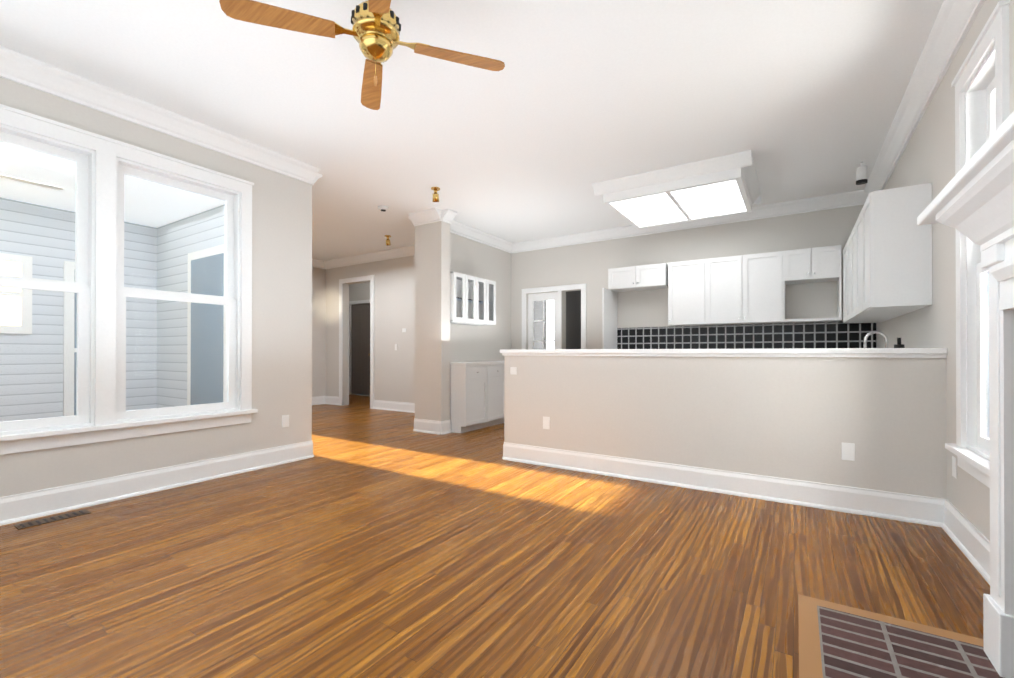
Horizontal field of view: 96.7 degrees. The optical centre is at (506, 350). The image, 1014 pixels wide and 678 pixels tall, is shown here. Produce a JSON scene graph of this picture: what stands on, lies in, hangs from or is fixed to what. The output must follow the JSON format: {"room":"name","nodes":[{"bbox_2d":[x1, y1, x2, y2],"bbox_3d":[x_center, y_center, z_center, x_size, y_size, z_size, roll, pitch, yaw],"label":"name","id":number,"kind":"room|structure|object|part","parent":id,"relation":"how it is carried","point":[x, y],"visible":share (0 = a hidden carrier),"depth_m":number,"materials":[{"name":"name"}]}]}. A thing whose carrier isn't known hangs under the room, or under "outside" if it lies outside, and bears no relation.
{"room":"living room","nodes":[
{"label":"living room","id":0,"kind":"room"},
{"bbox_2d":[0,77,311,496],"bbox_3d":[-3.079,-0.374,2.987,0.150,2.900,3.850,0,0,33],"label":"wall","id":1,"kind":"structure","parent":0,"point":[281,294],"depth_m":4.08,"materials":[{"name":"paint"}]},
{"bbox_2d":[0,104,257,454],"bbox_3d":[-2.891,-0.431,3.223,0.212,2.149,2.100,0,0,33],"label":"window","id":2,"kind":"structure","parent":1,"relation":"in","point":[104,165],"depth_m":3.21,"materials":[{"name":"clear glass"}]},
{"bbox_2d":[0,440,311,525],"bbox_3d":[-2.949,0.992,3.017,0.030,0.168,3.630,0,0,33],"label":"baseboard","id":3,"kind":"structure","parent":1,"relation":"attached to","point":[45,502],"depth_m":3.34,"materials":[{"name":"white wood"}]},
{"bbox_2d":[0,46,319,183],"bbox_3d":[-2.896,-1.754,3.030,0.118,0.139,3.570,0,0,33],"label":"crown molding","id":4,"kind":"structure","parent":1,"relation":"attached to","point":[17,67],"depth_m":3.32,"materials":[{"name":"white wood"}]},
{"bbox_2d":[282,415,288,427],"bbox_3d":[-2.125,0.681,4.325,0.006,0.115,0.070,0,0,33],"label":"electrical outlet plate","id":5,"kind":"object","parent":1,"relation":"attached to","point":[285,418],"depth_m":4.32,"materials":[{"name":"white plastic"}]},
{"bbox_2d":[312,267,325,396],"bbox_3d":[-4.558,-0.354,8.092,0.150,2.900,3.150,0,0,33],"label":"wall","id":6,"kind":"structure","parent":0,"point":[318,322],"depth_m":9.12,"materials":[{"name":"paint"}]},
{"bbox_2d":[312,259,323,267],"bbox_3d":[-4.483,-1.735,7.966,0.118,0.139,2.730,0,0,33],"label":"crown molding","id":7,"kind":"structure","parent":6,"relation":"attached to","point":[315,263],"depth_m":9.04,"materials":[{"name":"white wood"}]},
{"bbox_2d":[312,396,323,404],"bbox_3d":[-4.277,1.013,8.358,0.030,0.168,2.090,0,0,33],"label":"baseboard","id":8,"kind":"structure","parent":6,"relation":"attached to","point":[318,399],"depth_m":9.09,"materials":[{"name":"white wood"}]},
{"bbox_2d":[349,282,369,393],"bbox_3d":[-2.915,-0.344,10.721,3.280,2.900,0.150,0,0,33],"label":"wall","id":9,"kind":"structure","parent":0,"point":[359,291],"depth_m":11.18,"materials":[{"name":"paint"}]},
{"bbox_2d":[325,255,414,404],"bbox_3d":[-2.065,-0.353,8.276,3.850,2.900,0.150,0,0,33],"label":"wall","id":10,"kind":"structure","parent":0,"point":[394,315],"depth_m":8.31,"materials":[{"name":"paint"}]},
{"bbox_2d":[324,396,342,405],"bbox_3d":[-3.482,1.016,9.071,0.500,0.168,0.030,0,0,33],"label":"baseboard","id":11,"kind":"structure","parent":10,"relation":"attached to","point":[333,400],"depth_m":9.10,"materials":[{"name":"white wood"}]},
{"bbox_2d":[339,275,373,407],"bbox_3d":[-2.920,-0.157,8.721,1.010,2.510,0.022,0,0,33],"label":"door frame","id":12,"kind":"structure","parent":10,"relation":"attached to","point":[362,349],"depth_m":8.62,"materials":[{"name":"white wood"}]},
{"bbox_2d":[324,245,414,268],"bbox_3d":[-2.137,-1.734,8.168,3.850,0.139,0.118,0,0,33],"label":"crown molding","id":13,"kind":"structure","parent":10,"relation":"attached to","point":[409,250],"depth_m":8.41,"materials":[{"name":"white wood"}]},
{"bbox_2d":[370,400,414,412],"bbox_3d":[-1.533,1.011,7.822,2.470,0.168,0.030,0,0,33],"label":"baseboard","id":14,"kind":"structure","parent":10,"relation":"attached to","point":[378,404],"depth_m":8.14,"materials":[{"name":"white wood"}]},
{"bbox_2d":[415,221,510,420],"bbox_3d":[-0.472,-0.359,6.851,0.470,2.900,2.130,0,0,33],"label":"wall","id":15,"kind":"structure","parent":0,"point":[442,252],"depth_m":6.03,"materials":[{"name":"paint"}]},
{"bbox_2d":[413,418,443,434],"bbox_3d":[-1.029,1.003,5.920,0.470,0.168,0.030,0,0,33],"label":"baseboard","id":16,"kind":"structure","parent":15,"relation":"attached to","point":[420,425],"depth_m":5.91,"materials":[{"name":"white wood"}]},
{"bbox_2d":[409,208,451,226],"bbox_3d":[-1.025,-1.743,5.876,0.578,0.139,0.118,0,0,33],"label":"crown molding","id":17,"kind":"structure","parent":15,"relation":"attached to","point":[431,215],"depth_m":5.87,"materials":[{"name":"white wood"}]},
{"bbox_2d":[450,272,495,325],"bbox_3d":[-0.569,-0.711,6.469,0.316,0.660,1.000,0,0,33],"label":"wall cabinet","id":18,"kind":"object","parent":15,"relation":"attached to","point":[472,300],"visible":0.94,"depth_m":6.48,"materials":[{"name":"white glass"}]},
{"bbox_2d":[448,220,511,251],"bbox_3d":[-0.435,-1.739,6.869,0.118,0.139,1.830,0,0,33],"label":"crown molding","id":19,"kind":"structure","parent":15,"relation":"attached to","point":[457,228],"depth_m":6.87,"materials":[{"name":"white wood"}]},
{"bbox_2d":[0,0,943,260],"bbox_3d":[-1.639,-1.873,5.841,11.000,0.120,10.500,0,0,33],"label":"ceiling","id":20,"kind":"structure","parent":0,"point":[554,119],"depth_m":3.17,"materials":[{"name":"paint"}]},
{"bbox_2d":[219,0,504,109],"bbox_3d":[-0.645,-1.551,2.221,0.987,0.552,0.987,0,0,26],"label":"ceiling fan","id":21,"kind":"object","parent":20,"relation":"hanging from","point":[374,32],"visible":1,"depth_m":2.16,"materials":[{"name":"brown wood"}]},
{"bbox_3d":[-0.645,-1.551,2.221,0.237,0.552,0.240,0,0,33],"label":"motor","id":22,"kind":"part","parent":21,"relation":"part of","materials":[{"name":"gold metal"}]},
{"bbox_2d":[378,205,388,211],"bbox_3d":[-1.567,-1.789,5.712,0.128,0.048,0.128,0,0,21],"label":"spotlight fixture","id":23,"kind":"object","parent":20,"relation":"attached to","point":[382,208],"depth_m":5.68,"materials":[{"name":"white metal"}]},
{"bbox_2d":[385,235,390,245],"bbox_3d":[-1.881,-1.729,7.137,0.100,0.156,0.120,0,0,18],"label":"spotlight fixture","id":24,"kind":"object","parent":20,"relation":"attached to","point":[388,243],"depth_m":7.12,"materials":[{"name":"gold metal"}]},
{"bbox_2d":[431,187,439,201],"bbox_3d":[-0.798,-1.738,5.065,0.100,0.156,0.120,0,0,18],"label":"spotlight fixture","id":25,"kind":"object","parent":20,"relation":"attached to","point":[435,195],"depth_m":5.04,"materials":[{"name":"gold metal"}]},
{"bbox_2d":[592,150,760,228],"bbox_3d":[1.959,-1.716,5.108,1.530,0.200,1.430,0,0,33],"label":"ceiling light","id":26,"kind":"object","parent":20,"relation":"attached to","point":[724,185],"visible":1,"depth_m":4.77,"materials":[{"name":"white plastic"}]},
{"bbox_2d":[856,162,867,184],"bbox_3d":[3.442,-1.717,4.371,0.089,0.203,0.105,0,0,21],"label":"spotlight fixture","id":27,"kind":"object","parent":20,"relation":"attached to","point":[861,175],"depth_m":4.34,"materials":[{"name":"white metal"}]},
{"bbox_2d":[0,394,989,677],"bbox_3d":[-1.639,1.137,5.830,11.000,0.100,10.500,0,0,33],"label":"floor","id":28,"kind":"structure","parent":0,"point":[364,542],"depth_m":2.16,"materials":[{"name":"brown wood"}]},
{"bbox_2d":[14,509,90,529],"bbox_3d":[-2.880,1.073,2.866,0.110,0.006,0.330,0,0,33],"label":"floor vent","id":29,"kind":"object","parent":28,"relation":"in","point":[49,519],"visible":1,"depth_m":2.85,"materials":[{"name":"brown"}]},
{"bbox_2d":[450,365,489,432],"bbox_3d":[-0.608,0.649,6.218,0.516,0.880,0.544,0,0,33],"label":"base cabinet","id":30,"kind":"object","parent":28,"relation":"on","point":[476,395],"depth_m":5.97,"materials":[{"name":"white wood"}]},
{"bbox_2d":[450,361,503,364],"bbox_3d":[-0.228,0.191,6.801,0.528,0.040,1.943,0,0,33],"label":"countertop","id":31,"kind":"structure","parent":30,"relation":"on","point":[471,362],"depth_m":6.15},
{"bbox_2d":[490,365,503,425],"bbox_3d":[-0.362,0.650,6.601,0.516,0.880,0.603,0,0,33],"label":"base cabinet","id":32,"kind":"object","parent":28,"relation":"on","point":[496,371],"depth_m":6.49,"materials":[{"name":"white wood"}]},
{"bbox_2d":[602,288,616,348],"bbox_3d":[2.748,0.109,5.675,3.036,1.955,0.628,0,0,33],"label":"panel","id":33,"kind":"object","parent":28,"relation":"on","point":[609,319],"depth_m":6.46,"materials":[{"name":"white wood"}]},
{"bbox_2d":[798,594,983,677],"bbox_3d":[1.016,1.065,0.862,0.763,0.004,2.150,0,0,33],"label":"trim","id":34,"kind":"structure","parent":28,"relation":"on","point":[810,663],"depth_m":1.72,"materials":[{"name":"brown wood"}]},
{"bbox_2d":[817,111,1013,677],"bbox_3d":[1.043,0.265,0.847,0.698,1.605,2.264,0,0,33],"label":"fireplace","id":35,"kind":"object","parent":28,"relation":"on","point":[973,201],"visible":1,"depth_m":1.50,"materials":[{"name":"brick"}]},
{"bbox_2d":[534,300,546,348],"bbox_3d":[0.596,-0.351,8.999,0.150,2.900,2.340,0,0,33],"label":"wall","id":36,"kind":"structure","parent":0,"point":[538,309],"depth_m":8.94,"materials":[{"name":"grey"}]},
{"bbox_2d":[566,291,580,348],"bbox_3d":[1.573,-0.353,8.373,0.030,2.900,2.339,0,0,33],"label":"wall","id":37,"kind":"structure","parent":0,"point":[573,319],"depth_m":7.65,"materials":[{"name":"grey paint"}]},
{"bbox_2d":[511,205,863,348],"bbox_3d":[2.113,-0.360,6.548,5.050,2.900,0.150,0,0,33],"label":"wall","id":38,"kind":"structure","parent":0,"point":[590,264],"depth_m":6.43,"materials":[{"name":"paint"}]},
{"bbox_2d":[522,283,585,348],"bbox_3d":[0.766,0.028,7.363,1.160,2.130,0.110,0,0,33],"label":"door frame","id":39,"kind":"structure","parent":38,"relation":"attached to","point":[556,297],"depth_m":7.39,"materials":[{"name":"white wood"}]},
{"bbox_2d":[608,263,667,291],"bbox_3d":[1.882,-1.021,6.402,0.800,0.300,0.346,0,0,33],"label":"upper cabinet","id":40,"kind":"object","parent":38,"relation":"attached to","point":[653,276],"depth_m":6.26,"materials":[{"name":"white wood"}]},
{"bbox_2d":[508,190,863,253],"bbox_3d":[2.045,-1.741,6.438,4.760,0.139,0.118,0,0,33],"label":"crown molding","id":41,"kind":"structure","parent":38,"relation":"attached to","point":[853,198],"depth_m":6.02,"materials":[{"name":"white wood"}]},
{"bbox_2d":[668,258,711,325],"bbox_3d":[2.462,-0.752,6.029,0.519,0.840,0.346,0,0,33],"label":"upper cabinet","id":42,"kind":"object","parent":38,"relation":"attached to","point":[689,282],"depth_m":5.88,"materials":[{"name":"white wood"}]},
{"bbox_2d":[617,322,875,348],"bbox_3d":[2.924,-0.083,5.933,3.018,0.500,0.008,0,0,33],"label":"backsplash","id":43,"kind":"structure","parent":38,"relation":"attached to","point":[802,335],"depth_m":5.79,"materials":[{"name":"black tile"}]},
{"bbox_2d":[712,250,787,324],"bbox_3d":[2.972,-0.754,5.702,0.929,0.840,0.346,0,0,33],"label":"upper cabinet","id":44,"kind":"object","parent":38,"relation":"attached to","point":[750,288],"depth_m":5.51,"materials":[{"name":"white wood"}]},
{"bbox_2d":[788,245,841,283],"bbox_3d":[3.582,-0.995,5.312,0.560,0.360,0.346,0,0,33],"label":"upper cabinet","id":45,"kind":"object","parent":38,"relation":"attached to","point":[817,264],"depth_m":5.16,"materials":[{"name":"white wood"}]},
{"bbox_2d":[504,356,946,498],"bbox_3d":[1.366,0.553,3.674,3.210,1.050,0.150,0,0,33],"label":"wall","id":46,"kind":"structure","parent":0,"point":[800,418],"depth_m":3.31,"materials":[{"name":"paint"}]},
{"bbox_2d":[510,367,516,374],"bbox_3d":[0.065,0.202,4.415,0.075,0.075,0.006,0,0,33],"label":"electrical outlet plate","id":47,"kind":"object","parent":46,"relation":"attached to","point":[513,370],"depth_m":4.41,"materials":[{"name":"white plastic"}]},
{"bbox_2d":[543,416,549,428],"bbox_3d":[0.368,0.681,4.219,0.070,0.115,0.006,0,0,33],"label":"electrical outlet plate","id":48,"kind":"object","parent":46,"relation":"attached to","point":[546,420],"depth_m":4.21,"materials":[{"name":"white plastic"}]},
{"bbox_2d":[502,442,935,525],"bbox_3d":[1.305,0.994,3.604,3.240,0.168,0.030,0,0,33],"label":"baseboard","id":49,"kind":"structure","parent":46,"relation":"attached to","point":[910,508],"depth_m":3.32,"materials":[{"name":"white wood"}]},
{"bbox_2d":[500,348,947,357],"bbox_3d":[1.352,0.021,3.685,3.245,0.060,0.220,0,0,33],"label":"trim","id":50,"kind":"structure","parent":46,"relation":"on","point":[879,352],"depth_m":3.29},
{"bbox_2d":[842,443,854,460],"bbox_3d":[2.271,0.676,3.000,0.070,0.115,0.006,0,0,33],"label":"electrical outlet plate","id":51,"kind":"object","parent":46,"relation":"attached to","point":[848,451],"depth_m":3.00,"materials":[{"name":"white plastic"}]},
{"bbox_2d":[863,331,904,347],"bbox_3d":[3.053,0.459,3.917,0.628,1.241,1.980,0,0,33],"label":"faucet","id":52,"kind":"object","parent":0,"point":[898,345],"depth_m":3.72,"materials":[{"name":"silver metal"}]},
{"bbox_2d":[876,0,1013,540],"bbox_3d":[2.238,-0.379,1.925,0.150,2.900,7.800,0,0,33],"label":"wall","id":53,"kind":"structure","parent":0,"point":[928,155],"depth_m":2.77,"materials":[{"name":"paint"}]},
{"bbox_2d":[840,247,843,322],"bbox_3d":[3.748,-0.707,4.727,0.326,0.820,0.491,0,0,33],"label":"upper cabinet","id":54,"kind":"object","parent":53,"relation":"attached to","point":[840,247],"depth_m":5.03,"materials":[{"name":"white wood"}]},
{"bbox_2d":[844,240,889,322],"bbox_3d":[3.531,-0.709,4.387,0.326,0.820,0.552,0,0,33],"label":"upper cabinet","id":55,"kind":"object","parent":53,"relation":"attached to","point":[846,320],"depth_m":4.68,"materials":[{"name":"white wood"}]},
{"bbox_2d":[848,232,900,318],"bbox_3d":[3.296,-0.710,4.022,0.326,0.820,0.552,0,0,33],"label":"upper cabinet","id":56,"kind":"object","parent":53,"relation":"attached to","point":[850,237],"depth_m":4.33,"materials":[{"name":"white wood"}]},
{"bbox_2d":[852,214,912,318],"bbox_3d":[3.062,-0.712,3.656,0.326,0.820,0.552,0,0,33],"label":"upper cabinet","id":57,"kind":"object","parent":53,"relation":"attached to","point":[856,229],"depth_m":3.96,"materials":[{"name":"white wood"}]},
{"bbox_2d":[860,183,931,314],"bbox_3d":[2.844,-0.713,3.316,0.326,0.820,0.493,0,0,33],"label":"upper cabinet","id":58,"kind":"object","parent":53,"relation":"attached to","point":[887,262],"depth_m":3.12,"materials":[{"name":"white wood"}]},
{"bbox_2d":[864,0,984,203],"bbox_3d":[2.126,-1.759,2.003,0.118,0.139,7.500,0,0,33],"label":"crown molding","id":59,"kind":"structure","parent":53,"relation":"attached to","point":[952,26],"depth_m":2.91,"materials":[{"name":"white wood"}]},
{"bbox_2d":[952,456,956,478],"bbox_3d":[2.577,0.674,2.595,0.006,0.115,0.070,0,0,33],"label":"electrical outlet plate","id":60,"kind":"object","parent":53,"relation":"attached to","point":[954,460],"depth_m":2.58,"materials":[{"name":"white plastic"}]},
{"bbox_2d":[936,498,989,584],"bbox_3d":[2.249,0.988,2.103,0.030,0.168,1.420,0,0,33],"label":"baseboard","id":61,"kind":"structure","parent":53,"relation":"attached to","point":[970,540],"depth_m":2.39,"materials":[{"name":"white wood"}]},
{"bbox_2d":[945,0,1009,487],"bbox_3d":[2.369,-0.430,2.186,0.212,2.139,0.750,0,0,33],"label":"window","id":62,"kind":"structure","parent":53,"relation":"in","point":[981,82],"depth_m":2.38,"materials":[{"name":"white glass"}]},
{"label":"outside","id":63,"kind":"structure","parent":0,"visible":0},
{"bbox_2d":[0,197,156,421],"bbox_3d":[-6.378,-0.471,3.914,0.195,3.300,5.550,0,0,33],"label":"wall","id":64,"kind":"structure","parent":63,"point":[21,380],"depth_m":5.34,"materials":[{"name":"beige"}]},
{"bbox_2d":[0,142,224,227],"bbox_3d":[-5.008,-1.754,3.041,3.150,0.100,5.550,0,0,33],"label":"ceiling","id":65,"kind":"structure","parent":63,"point":[160,198],"depth_m":4.85,"materials":[{"name":"white paint"}]},
{"bbox_2d":[0,155,63,190],"bbox_3d":[-4.430,-1.567,3.706,1.180,0.270,1.145,0,0,33],"label":"porch ceiling fan","id":66,"kind":"object","parent":65,"relation":"hanging from","point":[5,160],"depth_m":3.93,"materials":[{"name":"white"}]},
{"bbox_2d":[156,204,224,407],"bbox_3d":[-3.849,-0.364,5.630,4.000,2.900,0.070,0,0,33],"label":"wall","id":67,"kind":"structure","parent":63,"point":[180,238],"depth_m":5.89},
{"bbox_2d":[187,244,226,404],"bbox_3d":[-3.415,-0.090,5.288,1.400,2.250,0.035,0,0,33],"label":"exterior door","id":68,"kind":"structure","parent":67,"relation":"in","point":[201,336],"depth_m":5.37,"materials":[{"name":"blue"}]},
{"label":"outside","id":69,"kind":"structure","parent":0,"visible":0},
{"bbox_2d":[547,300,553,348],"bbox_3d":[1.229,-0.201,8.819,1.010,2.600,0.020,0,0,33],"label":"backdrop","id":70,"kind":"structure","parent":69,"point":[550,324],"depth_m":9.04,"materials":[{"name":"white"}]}
]}

